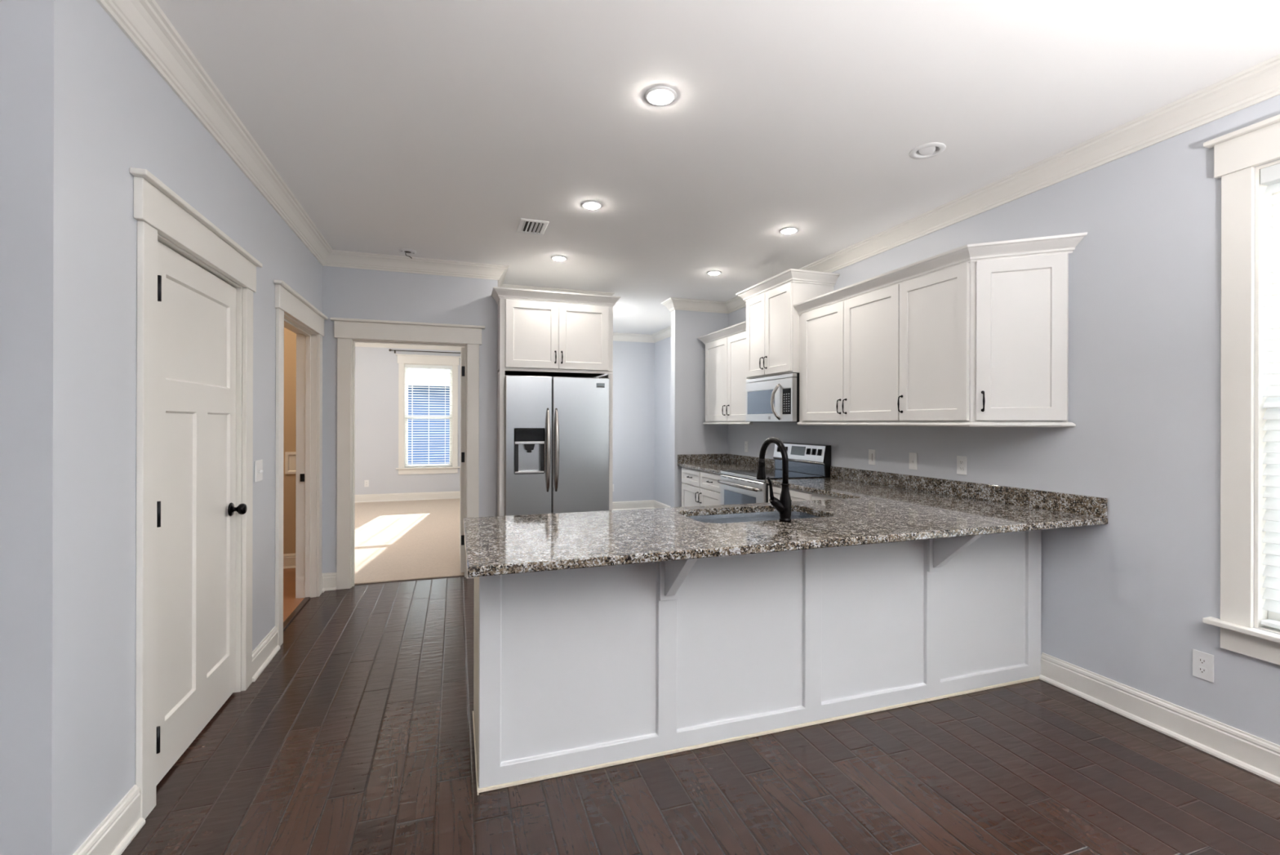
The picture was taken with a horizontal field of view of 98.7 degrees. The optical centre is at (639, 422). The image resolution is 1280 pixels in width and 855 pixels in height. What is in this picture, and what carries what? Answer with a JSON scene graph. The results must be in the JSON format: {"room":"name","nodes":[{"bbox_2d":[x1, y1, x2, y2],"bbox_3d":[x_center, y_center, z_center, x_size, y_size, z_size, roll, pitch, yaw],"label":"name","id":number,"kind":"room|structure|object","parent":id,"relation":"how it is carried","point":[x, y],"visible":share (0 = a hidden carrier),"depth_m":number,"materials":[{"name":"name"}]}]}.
{"room":"kitchen","nodes":[
{"label":"kitchen","id":0,"kind":"room"},
{"bbox_2d":[0,0,322,854],"bbox_3d":[-2.291,-0.010,3.411,0.120,2.745,4.115,0,0,-19],"label":"wall","id":1,"kind":"structure","parent":0,"point":[81,106],"depth_m":1.58,"materials":[{"name":"blue paint"}]},
{"bbox_2d":[72,784,145,854],"bbox_3d":[-3.322,1.291,1.093,3.603,0.137,0.433,0,0,-19],"label":"baseboard","id":2,"kind":"structure","parent":1,"relation":"attached to","point":[118,828],"depth_m":1.74,"materials":[{"name":"paint"}]},
{"bbox_2d":[129,167,262,819],"bbox_3d":[-1.913,0.259,2.359,0.168,2.210,1.166,0,0,-19],"label":"door","id":3,"kind":"structure","parent":1,"relation":"in","point":[196,285],"depth_m":2.29,"materials":[{"name":"paint"}]},
{"bbox_2d":[254,459,262,482],"bbox_3d":[-2.087,0.265,3.018,0.017,0.115,0.116,0,0,-19],"label":"light switch","id":4,"kind":"object","parent":1,"relation":"attached to","point":[258,464],"visible":1,"depth_m":3.00,"materials":[{"name":"white plastic"}]},
{"bbox_2d":[252,626,280,681],"bbox_3d":[-2.109,1.294,3.096,0.030,0.137,0.446,0,0,-19],"label":"baseboard","id":5,"kind":"structure","parent":1,"relation":"attached to","point":[263,654],"depth_m":3.08,"materials":[{"name":"paint"}]},
{"bbox_2d":[273,280,328,645],"bbox_3d":[-2.416,0.258,3.828,0.188,2.210,1.231,0,0,-19],"label":"door frame","id":6,"kind":"structure","parent":1,"relation":"in","point":[294,313],"depth_m":4.25,"materials":[{"name":"paint"}]},
{"bbox_2d":[96,0,1279,351],"bbox_3d":[-1.679,-1.324,2.494,7.595,0.112,14.800,0,0,-19],"label":"crown molding","id":7,"kind":"structure","parent":1,"relation":"attached to","point":[144,22],"depth_m":2.74,"materials":[{"name":"paint"}]},
{"bbox_2d":[283,327,296,553],"bbox_3d":[-3.861,-0.014,4.991,1.853,2.745,0.120,0,0,-19],"label":"wall","id":8,"kind":"structure","parent":0,"point":[290,337],"depth_m":5.13,"materials":[{"name":"beige paint"}]},
{"bbox_2d":[283,552,295,568],"bbox_3d":[-3.841,1.289,4.920,1.853,0.137,0.030,0,0,-19],"label":"baseboard","id":9,"kind":"structure","parent":8,"relation":"attached to","point":[289,559],"depth_m":5.11,"materials":[{"name":"paint"}]},
{"bbox_2d":[284,451,296,474],"bbox_3d":[-3.231,0.378,5.132,0.140,0.205,0.014,0,0,-19],"label":"washer box","id":10,"kind":"object","parent":8,"relation":"attached to","point":[290,456],"visible":0.52,"depth_m":5.13,"materials":[{"name":"white plastic"}]},
{"bbox_2d":[355,346,461,494],"bbox_3d":[-4.663,-0.016,9.363,3.352,2.745,0.120,0,0,-19],"label":"wall","id":11,"kind":"structure","parent":0,"point":[376,369],"depth_m":9.39,"materials":[{"name":"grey paint"}]},
{"bbox_2d":[364,480,368,486],"bbox_3d":[-4.627,1.035,9.308,0.070,0.115,0.009,0,0,-19],"label":"wall outlet","id":12,"kind":"object","parent":11,"relation":"attached to","point":[366,482],"visible":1,"depth_m":9.30,"materials":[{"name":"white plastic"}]},
{"bbox_2d":[355,490,460,502],"bbox_3d":[-3.775,1.290,6.893,3.232,0.137,5.132,0,0,-19],"label":"baseboard","id":13,"kind":"structure","parent":11,"relation":"attached to","point":[435,495],"depth_m":9.50,"materials":[{"name":"paint"}]},
{"bbox_2d":[388,348,460,353],"bbox_3d":[-3.676,-1.217,9.571,1.266,0.062,0.110,0,0,-19],"label":"curtain rod","id":14,"kind":"object","parent":11,"relation":"attached to","point":[389,349],"visible":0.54,"depth_m":9.48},
{"bbox_2d":[395,353,460,474],"bbox_3d":[-3.707,-0.136,9.655,1.060,2.070,0.175,0,0,-19],"label":"window","id":15,"kind":"structure","parent":11,"relation":"in","point":[402,359],"depth_m":9.60,"materials":[{"name":"paint"}]},
{"bbox_2d":[404,364,452,466],"bbox_3d":[-3.706,-0.117,9.652,0.772,1.770,0.058,0,0,-19],"label":"window blind","id":16,"kind":"object","parent":15,"relation":"attached to","point":[406,366],"visible":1,"depth_m":9.64,"materials":[{"name":"white plastic"}]},
{"bbox_2d":[321,265,497,573],"bbox_3d":[-1.944,-0.009,4.736,1.379,2.745,0.120,0,0,-19],"label":"wall","id":17,"kind":"structure","parent":0,"point":[347,292],"depth_m":4.65,"materials":[{"name":"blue paint"}]},
{"bbox_2d":[321,572,336,592],"bbox_3d":[-2.517,1.293,4.439,0.110,0.137,0.080,0,0,-19],"label":"baseboard","id":18,"kind":"structure","parent":17,"relation":"attached to","point":[328,580],"depth_m":4.46,"materials":[{"name":"paint"}]},
{"bbox_2d":[491,286,621,377],"bbox_3d":[-0.849,-0.785,5.211,1.108,0.691,0.958,0,0,-19],"label":"upper cabinet","id":19,"kind":"object","parent":17,"relation":"attached to","point":[540,333],"visible":0.94,"depth_m":4.79,"materials":[{"name":"paint"}]},
{"bbox_2d":[604,340,654,501],"bbox_3d":[-1.043,-0.006,8.373,2.643,2.745,0.120,0,0,-19],"label":"wall","id":20,"kind":"structure","parent":0,"point":[633,362],"depth_m":8.63,"materials":[{"name":"blue paint"}]},
{"bbox_2d":[671,309,728,506],"bbox_3d":[0.686,-0.002,6.327,0.665,2.745,0.120,0,0,-19],"label":"wall","id":21,"kind":"structure","parent":0,"point":[689,434],"depth_m":6.23,"materials":[{"name":"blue paint"}]},
{"bbox_2d":[677,453,727,462],"bbox_3d":[0.723,0.410,6.264,0.632,0.095,0.020,0,0,-19],"label":"backsplash","id":22,"kind":"structure","parent":21,"relation":"attached to","point":[690,458],"depth_m":6.25,"materials":[{"name":"stone"}]},
{"bbox_2d":[121,497,1279,854],"bbox_3d":[-1.687,1.419,2.494,7.835,0.130,15.040,0,0,-19],"label":"floor","id":23,"kind":"structure","parent":0,"point":[356,737],"depth_m":2.12,"materials":[{"name":"brown wood"}]},
{"bbox_2d":[283,596,310,630],"bbox_3d":[-2.427,1.357,3.826,0.038,0.012,0.901,0,0,-19],"label":"threshold","id":24,"kind":"object","parent":23,"relation":"on","point":[294,613],"visible":0.56,"depth_m":3.91,"materials":[{"name":"brown wood"}]},
{"bbox_2d":[497,370,505,515],"bbox_3d":[-1.312,0.462,5.087,0.042,1.804,0.900,0,0,-19],"label":"panel","id":25,"kind":"object","parent":23,"relation":"on","point":[501,374],"visible":0.5,"depth_m":4.66,"materials":[{"name":"paint"}]},
{"bbox_2d":[504,375,609,515],"bbox_3d":[-0.818,0.485,5.106,0.905,1.761,0.868,0,0,-19],"label":"refrigerator","id":26,"kind":"object","parent":23,"relation":"on","point":[557,428],"visible":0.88,"depth_m":4.75,"materials":[{"name":"silver metal"}]},
{"bbox_2d":[598,373,613,510],"bbox_3d":[-0.410,0.465,5.390,0.042,1.804,0.900,0,0,-19],"label":"panel","id":27,"kind":"object","parent":23,"relation":"on","point":[610,376],"visible":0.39,"depth_m":4.96,"materials":[{"name":"paint"}]},
{"bbox_2d":[681,466,719,506],"bbox_3d":[0.889,0.930,5.725,0.655,0.880,1.008,0,0,-19],"label":"base cabinet","id":28,"kind":"object","parent":23,"relation":"on","point":[699,487],"visible":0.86,"depth_m":5.64,"materials":[{"name":"paint"}]},
{"bbox_2d":[677,453,774,474],"bbox_3d":[0.890,0.427,5.761,0.634,0.127,1.082,0,0,-19],"label":"countertop","id":29,"kind":"structure","parent":28,"relation":"on","point":[712,463],"depth_m":6.01,"materials":[{"name":"stone"}]},
{"bbox_2d":[472,529,1041,795],"bbox_3d":[0.724,0.930,2.652,2.907,0.880,0.837,0,0,-19],"label":"base cabinet","id":30,"kind":"object","parent":23,"relation":"on","point":[575,670],"visible":0.69,"depth_m":2.38,"materials":[{"name":"paint"}]},
{"bbox_2d":[463,466,1107,577],"bbox_3d":[0.536,0.426,3.165,2.958,0.127,2.056,0,0,-19],"label":"countertop","id":31,"kind":"structure","parent":30,"relation":"on","point":[874,507],"depth_m":2.46,"materials":[{"name":"stone"}]},
{"bbox_2d":[686,511,821,523],"bbox_3d":[0.581,0.586,2.769,0.785,0.190,0.450,0,0,-19],"label":"sink","id":32,"kind":"object","parent":31,"relation":"in","point":[768,515],"visible":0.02,"depth_m":2.96,"materials":[{"name":"silver metal"}]},
{"bbox_2d":[756,436,791,522],"bbox_3d":[0.607,0.264,2.631,0.126,0.387,0.264,0,0,-19],"label":"faucet","id":33,"kind":"object","parent":31,"relation":"on","point":[783,505],"visible":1,"depth_m":2.53,"materials":[{"name":"black metal"}]},
{"bbox_2d":[717,442,831,504],"bbox_3d":[1.146,0.781,4.865,0.705,1.179,0.766,0,0,-19],"label":"range","id":34,"kind":"object","parent":23,"relation":"on","point":[806,460],"visible":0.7,"depth_m":4.79,"materials":[{"name":"silver metal"}]},
{"bbox_2d":[720,468,825,481],"bbox_3d":[1.153,0.464,4.867,0.591,0.029,0.766,0,0,-19],"label":"cooktop","id":35,"kind":"object","parent":34,"relation":"in","point":[746,475],"depth_m":4.79,"materials":[{"name":"black glass"}]},
{"bbox_2d":[768,484,841,502],"bbox_3d":[1.480,0.932,3.961,0.655,0.880,1.144,0,0,-19],"label":"base cabinet","id":36,"kind":"object","parent":23,"relation":"on","point":[796,495],"visible":0.09,"depth_m":4.00,"materials":[{"name":"paint"}]},
{"bbox_2d":[155,0,1279,334],"bbox_3d":[-1.679,-1.441,2.494,7.835,0.120,15.040,0,0,-19],"label":"ceiling","id":37,"kind":"structure","parent":0,"point":[431,128],"depth_m":2.40,"materials":[{"name":"white paint"}]},
{"bbox_2d":[399,248,416,258],"bbox_3d":[-1.873,-1.349,4.434,0.132,0.063,0.132,0,0,-19],"label":"detector mount","id":38,"kind":"object","parent":37,"relation":"attached to","point":[406,251],"visible":1,"depth_m":4.42,"materials":[{"name":"white plastic"}]},
{"bbox_2d":[516,217,548,235],"bbox_3d":[-0.758,-1.372,3.870,0.190,0.012,0.282,0,0,-19],"label":"ceiling vent","id":39,"kind":"object","parent":37,"relation":"in","point":[530,226],"visible":1,"depth_m":3.86,"materials":[{"name":"white plastic"}]},
{"bbox_2d":[551,255,567,260],"bbox_3d":[-0.678,-1.369,4.606,0.136,0.016,0.136,0,0,-19],"label":"recessed light","id":40,"kind":"object","parent":37,"relation":"in","point":[553,257],"visible":1,"depth_m":4.58,"materials":[{"name":"white plastic"}]},
{"bbox_2d":[581,200,602,209],"bbox_3d":[-0.304,-1.369,3.480,0.136,0.016,0.136,0,0,-19],"label":"recessed light","id":41,"kind":"object","parent":37,"relation":"in","point":[590,204],"visible":1,"depth_m":3.46,"materials":[{"name":"white plastic"}]},
{"bbox_2d":[644,85,676,106],"bbox_3d":[0.086,-1.367,2.317,0.136,0.016,0.136,0,0,-19],"label":"recessed light","id":42,"kind":"object","parent":37,"relation":"in","point":[660,95],"visible":1,"depth_m":2.30,"materials":[{"name":"white plastic"}]},
{"bbox_2d":[706,270,721,275],"bbox_3d":[0.681,-1.366,5.046,0.136,0.016,0.136,0,0,-19],"label":"recessed light","id":43,"kind":"object","parent":37,"relation":"in","point":[713,272],"visible":1,"depth_m":5.01,"materials":[{"name":"white plastic"}]},
{"bbox_2d":[778,226,798,234],"bbox_3d":[1.064,-1.365,3.931,0.136,0.016,0.136,0,0,-19],"label":"recessed light","id":44,"kind":"object","parent":37,"relation":"in","point":[786,230],"visible":1,"depth_m":3.91,"materials":[{"name":"white plastic"}]},
{"bbox_2d":[909,142,946,159],"bbox_3d":[1.451,-1.409,2.776,0.164,0.106,0.164,0,0,-19],"label":"recessed light","id":45,"kind":"object","parent":37,"relation":"in","point":[934,148],"visible":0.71,"depth_m":2.77,"materials":[{"name":"white plastic"}]},
{"bbox_2d":[653,94,1279,745],"bbox_3d":[1.974,0.001,3.721,0.120,2.745,15.040,0,0,-19],"label":"wall","id":46,"kind":"structure","parent":0,"point":[1126,600],"depth_m":2.58,"materials":[{"name":"blue paint"}]},
{"bbox_2d":[612,499,671,510],"bbox_3d":[-0.078,1.299,7.306,1.485,0.137,2.520,0,0,-19],"label":"baseboard","id":47,"kind":"structure","parent":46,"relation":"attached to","point":[650,504],"depth_m":8.59,"materials":[{"name":"paint"}]},
{"bbox_2d":[697,320,752,424],"bbox_3d":[1.010,-0.466,5.763,0.411,0.975,1.082,0,0,-19],"label":"upper cabinet","id":48,"kind":"object","parent":46,"relation":"attached to","point":[726,379],"visible":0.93,"depth_m":5.64,"materials":[{"name":"paint"}]},
{"bbox_2d":[744,440,748,452],"bbox_3d":[1.153,0.264,5.964,0.009,0.115,0.070,0,0,-19],"label":"wall outlet","id":49,"kind":"object","parent":46,"relation":"attached to","point":[746,443],"visible":1,"depth_m":5.96,"materials":[{"name":"white plastic"}]},
{"bbox_2d":[727,453,774,468],"bbox_3d":[1.185,0.411,5.849,0.020,0.095,1.060,0,0,-19],"label":"backsplash","id":50,"kind":"structure","parent":46,"relation":"attached to","point":[738,459],"depth_m":5.89,"materials":[{"name":"stone"}]},
{"bbox_2d":[735,268,839,378],"bbox_3d":[1.276,-0.814,4.877,0.471,0.817,0.906,0,0,-19],"label":"upper cabinet","id":51,"kind":"object","parent":46,"relation":"attached to","point":[772,320],"visible":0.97,"depth_m":4.64,"materials":[{"name":"paint"}]},
{"bbox_2d":[746,373,799,422],"bbox_3d":[1.280,-0.202,4.878,0.456,0.404,0.752,0,0,-19],"label":"microwave","id":52,"kind":"object","parent":51,"relation":"attached to","point":[773,398],"visible":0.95,"depth_m":4.70,"materials":[{"name":"silver metal"}]},
{"bbox_2d":[792,270,901,426],"bbox_3d":[1.602,-0.465,4.012,0.401,0.975,1.082,0,0,-19],"label":"upper cabinet","id":53,"kind":"object","parent":46,"relation":"attached to","point":[849,335],"visible":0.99,"depth_m":3.87,"materials":[{"name":"paint"}]},
{"bbox_2d":[868,448,875,464],"bbox_3d":[1.756,0.263,4.166,0.010,0.115,0.070,0,0,-19],"label":"light switch","id":54,"kind":"object","parent":46,"relation":"attached to","point":[871,452],"visible":1,"depth_m":4.16,"materials":[{"name":"white plastic"}]},
{"bbox_2d":[909,452,917,469],"bbox_3d":[1.878,0.267,3.789,0.017,0.115,0.070,0,0,-19],"label":"light switch","id":55,"kind":"object","parent":46,"relation":"attached to","point":[913,456],"visible":1,"depth_m":3.78,"materials":[{"name":"white plastic"}]},
{"bbox_2d":[893,244,971,426],"bbox_3d":[1.857,-0.464,3.252,0.401,0.975,0.521,0,0,-19],"label":"upper cabinet","id":56,"kind":"object","parent":46,"relation":"attached to","point":[935,291],"visible":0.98,"depth_m":3.18,"materials":[{"name":"paint"}]},
{"bbox_2d":[956,455,967,475],"bbox_3d":[2.004,0.268,3.426,0.009,0.115,0.070,0,0,-19],"label":"wall outlet","id":57,"kind":"object","parent":46,"relation":"attached to","point":[962,461],"visible":1,"depth_m":3.42,"materials":[{"name":"white plastic"}]},
{"bbox_2d":[830,466,1107,517],"bbox_3d":[1.928,0.413,3.633,0.020,0.095,2.054,0,0,-19],"label":"backsplash","id":58,"kind":"structure","parent":46,"relation":"attached to","point":[1095,506],"depth_m":3.24,"materials":[{"name":"stone"}]},
{"bbox_2d":[967,231,1088,426],"bbox_3d":[1.988,-0.464,2.863,0.401,0.975,0.376,0,0,-19],"label":"upper cabinet","id":59,"kind":"object","parent":46,"relation":"attached to","point":[1020,327],"visible":1,"depth_m":2.89,"materials":[{"name":"paint"}]},
{"bbox_2d":[1039,652,1279,784],"bbox_3d":[3.202,1.308,-0.184,0.030,0.137,6.612,0,0,-19],"label":"baseboard","id":60,"kind":"structure","parent":46,"relation":"attached to","point":[1260,757],"depth_m":2.42,"materials":[{"name":"paint"}]},
{"bbox_2d":[1192,648,1213,682],"bbox_3d":[2.373,1.026,2.319,0.009,0.115,0.070,0,0,-19],"label":"wall outlet","id":61,"kind":"object","parent":46,"relation":"attached to","point":[1202,662],"visible":1,"depth_m":2.31,"materials":[{"name":"white plastic"}]},
{"bbox_2d":[1197,657,1207,665],"bbox_3d":[2.371,1.006,2.318,0.003,0.026,0.033,0,0,-19],"label":"receptacle","id":62,"kind":"object","parent":61,"relation":"attached to","point":[1201,660],"depth_m":2.32,"materials":[{"name":"white plastic"}]},
{"bbox_2d":[1197,666,1207,674],"bbox_3d":[2.371,1.046,2.318,0.003,0.026,0.033,0,0,-19],"label":"receptacle","id":63,"kind":"object","parent":61,"relation":"attached to","point":[1201,669],"depth_m":2.32,"materials":[{"name":"white plastic"}]},
{"bbox_2d":[1202,114,1279,665],"bbox_3d":[2.608,-0.119,1.745,0.175,2.090,1.204,0,0,-19],"label":"window","id":64,"kind":"structure","parent":46,"relation":"in","point":[1237,153],"depth_m":2.19,"materials":[{"name":"paint"}]},
{"bbox_2d":[1260,163,1279,628],"bbox_3d":[2.605,-0.100,1.744,0.058,1.790,0.902,0,0,-19],"label":"window blind","id":65,"kind":"object","parent":64,"relation":"attached to","point":[1269,175],"visible":1,"depth_m":2.15,"materials":[{"name":"white plastic"}]},
{"bbox_3d":[-2.201,-0.009,7.482,0.120,2.745,5.252,0,0,-19],"label":"wall","id":66,"kind":"structure","parent":0,"visible":0},
{"bbox_2d":[329,317,484,589],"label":"door frame","id":67,"kind":"structure","parent":66,"relation":"in","point":[348,331],"depth_m":4.59,"materials":[{"name":"paint"}]},
{"label":"outside","id":68,"kind":"structure","parent":0,"visible":0},
{"bbox_3d":[-3.185,1.911,9.481,120.000,0.100,140.000,0,0,-19],"label":"ground","id":69,"kind":"structure","parent":68,"visible":0},
{"bbox_2d":[408,368,449,464],"bbox_3d":[-10.159,-0.708,27.153,17.200,5.100,11.450,0,0,-19],"label":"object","id":70,"kind":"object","parent":69,"relation":"on","point":[420,437],"visible":0.08,"depth_m":22.44,"materials":[{"name":"blue"}]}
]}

